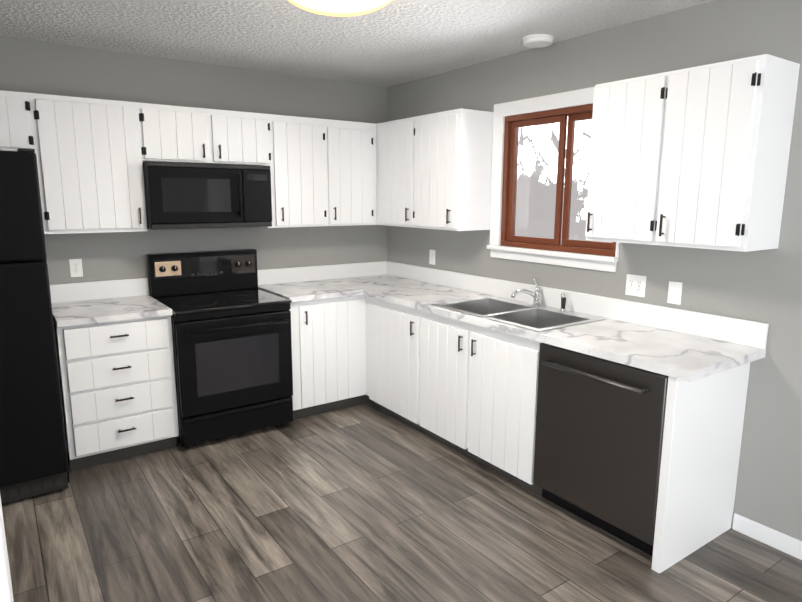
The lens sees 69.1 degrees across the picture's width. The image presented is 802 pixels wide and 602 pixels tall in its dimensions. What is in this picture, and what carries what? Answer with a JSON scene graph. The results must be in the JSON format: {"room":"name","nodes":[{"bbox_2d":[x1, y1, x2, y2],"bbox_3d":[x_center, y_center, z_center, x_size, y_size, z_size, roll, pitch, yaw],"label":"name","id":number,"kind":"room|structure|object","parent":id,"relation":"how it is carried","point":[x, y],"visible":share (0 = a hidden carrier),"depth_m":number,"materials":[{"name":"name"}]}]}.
{"room":"kitchen","nodes":[
{"label":"kitchen","id":0,"kind":"room"},
{"bbox_2d":[0,36,386,295],"bbox_3d":[-2.610,-0.278,3.460,6.240,2.500,0.120,-7,12,-34],"label":"wall","id":1,"kind":"structure","parent":0,"point":[29,66],"depth_m":4.04,"materials":[{"name":"grey paint"}]},
{"bbox_2d":[0,90,35,152],"bbox_3d":[-2.322,-1.001,3.259,0.411,0.317,0.319,-7,12,-34],"label":"upper cabinet","id":2,"kind":"object","parent":1,"relation":"attached to","point":[17,124],"depth_m":3.21,"materials":[{"name":"white paint"}]},
{"bbox_2d":[69,259,82,276],"bbox_3d":[-2.097,-0.213,3.757,0.072,0.116,0.008,-7,12,-34],"label":"electrical outlet","id":3,"kind":"object","parent":1,"relation":"attached to","point":[75,266],"visible":1,"depth_m":3.75,"materials":[{"name":"white plastic"}]},
{"bbox_2d":[32,93,147,233],"bbox_3d":[-1.921,-0.820,3.578,0.572,0.782,0.319,-7,12,-34],"label":"upper cabinet","id":4,"kind":"object","parent":1,"relation":"attached to","point":[92,155],"depth_m":3.44,"materials":[{"name":"white paint"}]},
{"bbox_2d":[144,103,215,163],"bbox_3d":[-1.513,-1.084,3.821,0.422,0.345,0.319,-7,12,-34],"label":"upper cabinet","id":5,"kind":"object","parent":1,"relation":"attached to","point":[176,134],"depth_m":3.70,"materials":[{"name":"white paint"}]},
{"bbox_2d":[143,162,271,229],"bbox_3d":[-1.318,-0.709,3.937,0.796,0.412,0.463,-7,12,-34],"label":"microwave","id":6,"kind":"object","parent":5,"relation":"attached to","point":[187,195],"visible":1,"depth_m":3.77,"materials":[{"name":"black metal"}]},
{"bbox_2d":[212,109,271,165],"bbox_3d":[-1.172,-1.125,4.057,0.411,0.345,0.319,-7,12,-34],"label":"upper cabinet","id":7,"kind":"object","parent":1,"relation":"attached to","point":[238,138],"depth_m":3.94,"materials":[{"name":"white paint"}]},
{"bbox_2d":[263,114,331,227],"bbox_3d":[-0.838,-0.950,4.327,0.474,0.782,0.319,-7,12,-34],"label":"upper cabinet","id":8,"kind":"object","parent":1,"relation":"attached to","point":[299,168],"depth_m":4.21,"materials":[{"name":"white paint"}]},
{"bbox_2d":[328,119,376,225],"bbox_3d":[-0.458,-0.995,4.589,0.452,0.782,0.319,-7,12,-34],"label":"upper cabinet","id":9,"kind":"object","parent":1,"relation":"attached to","point":[352,146],"depth_m":4.46,"materials":[{"name":"white paint"}]},
{"bbox_2d":[0,0,712,87],"bbox_3d":[-0.847,-1.108,0.766,6.240,0.100,6.240,-7,12,-34],"label":"ceiling","id":10,"kind":"structure","parent":0,"point":[394,42],"depth_m":3.20,"materials":[{"name":"white paint"}]},
{"bbox_2d":[288,0,391,16],"bbox_3d":[-0.267,-1.299,2.473,0.524,0.121,0.524,-7,12,-34],"label":"dome light","id":11,"kind":"object","parent":10,"relation":"attached to","point":[341,8],"visible":1,"depth_m":2.47,"materials":[{"name":"white glass"}]},
{"bbox_2d":[522,34,553,47],"bbox_3d":[0.788,-1.494,3.351,0.176,0.036,0.176,-7,12,-34],"label":"smoke detector","id":12,"kind":"object","parent":10,"relation":"attached to","point":[537,40],"visible":1,"depth_m":3.31,"materials":[{"name":"white plastic"}]},
{"bbox_2d":[2,401,801,601],"bbox_3d":[-0.859,1.451,1.224,6.240,0.100,6.240,-7,12,-34],"label":"floor","id":13,"kind":"structure","parent":0,"point":[367,502],"depth_m":2.78,"materials":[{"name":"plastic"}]},
{"bbox_2d":[0,148,68,503],"bbox_3d":[-2.324,0.134,3.091,0.781,1.822,0.863,-7,12,-34],"label":"fridge","id":14,"kind":"object","parent":13,"relation":"on","point":[33,456],"visible":1,"depth_m":2.95,"materials":[{"name":"black metal"}]},
{"bbox_2d":[53,316,178,470],"bbox_3d":[-1.815,0.508,3.689,0.608,0.880,0.649,-7,12,-34],"label":"drawers","id":15,"kind":"object","parent":13,"relation":"on","point":[118,389],"visible":1,"depth_m":3.44,"materials":[{"name":"white paint"}]},
{"bbox_2d":[50,278,171,327],"bbox_3d":[-1.816,-0.006,3.602,0.608,0.158,0.638,-7,12,-34],"label":"countertop","id":16,"kind":"structure","parent":15,"relation":"on","point":[83,303],"depth_m":3.69,"materials":[{"name":"stone"}]},
{"bbox_2d":[147,249,292,448],"bbox_3d":[-1.219,0.289,4.001,0.756,1.205,0.722,-7,12,-34],"label":"stove","id":17,"kind":"object","parent":13,"relation":"on","point":[231,335],"visible":0.98,"depth_m":3.83,"materials":[{"name":"black metal"}]},
{"bbox_2d":[289,295,371,419],"bbox_3d":[-0.439,0.344,4.641,1.226,0.880,0.649,-7,12,-34],"label":"base cabinet","id":18,"kind":"object","parent":13,"relation":"on","point":[328,337],"visible":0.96,"depth_m":4.23,"materials":[{"name":"white paint"}]},
{"bbox_2d":[257,265,361,302],"bbox_3d":[-0.705,-0.139,4.370,0.578,0.158,0.638,-7,12,-34],"label":"countertop","id":19,"kind":"structure","parent":18,"relation":"on","point":[310,283],"depth_m":4.53,"materials":[{"name":"stone"}]},
{"bbox_2d":[365,296,416,425],"bbox_3d":[0.169,0.406,4.308,0.618,0.880,0.697,-7,12,-34],"label":"base cabinet","id":20,"kind":"object","parent":13,"relation":"on","point":[391,328],"depth_m":4.11,"materials":[{"name":"white paint"}]},
{"bbox_2d":[413,310,541,495],"bbox_3d":[0.661,0.531,3.618,0.618,0.880,1.017,-7,12,-34],"label":"base cabinet","id":21,"kind":"object","parent":13,"relation":"on","point":[468,389],"depth_m":3.37,"materials":[{"name":"white paint"}]},
{"bbox_2d":[336,261,768,381],"bbox_3d":[0.507,0.019,3.726,0.648,0.352,3.113,-7,12,-34],"label":"countertop","id":22,"kind":"structure","parent":21,"relation":"on","point":[687,345],"depth_m":3.15,"materials":[{"name":"stone"}]},
{"bbox_2d":[432,296,606,331],"bbox_3d":[0.676,0.148,3.496,0.562,0.181,0.890,-7,12,-34],"label":"sink","id":23,"kind":"object","parent":22,"relation":"in","point":[533,317],"depth_m":3.52,"materials":[{"name":"silver metal"}]},
{"bbox_2d":[511,278,565,311],"bbox_3d":[0.812,-0.030,3.498,0.280,0.170,0.282,-7,12,-34],"label":"faucet","id":24,"kind":"object","parent":22,"relation":"on","point":[536,306],"depth_m":3.56,"materials":[{"name":"silver metal"}]},
{"bbox_2d":[533,343,667,555],"bbox_3d":[1.116,0.666,2.902,0.654,0.872,0.690,-7,12,-34],"label":"dishwasher","id":25,"kind":"object","parent":13,"relation":"on","point":[598,439],"visible":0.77,"depth_m":2.70,"materials":[{"name":"grey metal"}]},
{"bbox_2d":[651,362,749,573],"bbox_3d":[1.362,0.712,2.628,0.626,0.880,0.040,-7,12,-34],"label":"end panel","id":26,"kind":"object","parent":13,"relation":"on","point":[702,434],"visible":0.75,"depth_m":2.57,"materials":[{"name":"white paint"}]},
{"bbox_2d":[387,0,801,540],"bbox_3d":[1.652,-0.127,2.726,0.120,2.500,6.000,-7,12,-34],"label":"wall","id":27,"kind":"structure","parent":0,"point":[763,286],"depth_m":2.82,"materials":[{"name":"grey paint"}]},
{"bbox_2d":[376,117,411,226],"bbox_3d":[0.086,-0.969,4.458,0.319,0.782,0.459,-7,12,-34],"label":"upper cabinet","id":28,"kind":"object","parent":27,"relation":"attached to","point":[393,138],"depth_m":4.38,"materials":[{"name":"white paint"}]},
{"bbox_2d":[429,250,434,264],"bbox_3d":[0.247,-0.346,4.607,0.008,0.116,0.072,-7,12,-34],"label":"electrical outlet","id":29,"kind":"object","parent":27,"relation":"attached to","point":[432,257],"visible":1,"depth_m":4.61,"materials":[{"name":"white plastic"}]},
{"bbox_2d":[408,108,493,230],"bbox_3d":[0.357,-0.900,4.077,0.319,0.782,0.487,-7,12,-34],"label":"upper cabinet","id":30,"kind":"object","parent":27,"relation":"attached to","point":[434,170],"depth_m":3.91,"materials":[{"name":"white paint"}]},
{"bbox_2d":[487,87,619,271],"bbox_3d":[0.944,-0.738,3.588,0.145,1.019,1.016,-7,12,-34],"label":"window unit","id":31,"kind":"structure","parent":27,"relation":"in","point":[565,251],"depth_m":3.62,"materials":[{"name":"white"}]},
{"bbox_2d":[625,274,645,296],"bbox_3d":[1.275,-0.084,3.166,0.008,0.116,0.118,-7,12,-34],"label":"electrical outlet","id":32,"kind":"object","parent":27,"relation":"attached to","point":[635,285],"visible":1,"depth_m":3.16,"materials":[{"name":"white plastic"}]},
{"bbox_2d":[667,281,681,304],"bbox_3d":[1.403,-0.041,2.987,0.009,0.116,0.072,-7,12,-34],"label":"light switch","id":33,"kind":"object","parent":27,"relation":"attached to","point":[674,292],"visible":1,"depth_m":2.98,"materials":[{"name":"white plastic"}]},
{"bbox_2d":[585,54,799,251],"bbox_3d":[1.299,-0.654,2.729,0.350,0.773,0.795,-7,12,-34],"label":"upper cabinet","id":34,"kind":"object","parent":27,"relation":"attached to","point":[695,157],"visible":1,"depth_m":2.52,"materials":[{"name":"white paint"}]},
{"bbox_2d":[732,513,801,559],"bbox_3d":[2.471,1.292,1.668,0.013,0.085,2.937,-7,12,-34],"label":"baseboard","id":35,"kind":"structure","parent":27,"relation":"attached to","point":[782,542],"depth_m":2.72,"materials":[{"name":"white wood"}]},
{"bbox_3d":[-1.410,0.096,1.404,0.484,2.500,0.120,-7,12,-34],"label":"wall","id":36,"kind":"structure","parent":0,"visible":0},
{"bbox_2d":[0,496,13,601],"bbox_3d":[-1.211,0.279,1.580,0.145,2.080,0.153,-7,12,-34],"label":"door frame","id":37,"kind":"structure","parent":36,"relation":"attached to","point":[6,593],"depth_m":1.64,"materials":[{"name":"white wood"}]},
{"label":"outside","id":38,"kind":"structure","parent":0,"visible":0},
{"bbox_2d":[515,116,607,241],"bbox_3d":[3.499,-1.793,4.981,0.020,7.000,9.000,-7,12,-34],"label":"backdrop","id":39,"kind":"structure","parent":38,"point":[548,195],"depth_m":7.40,"materials":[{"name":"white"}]}
]}

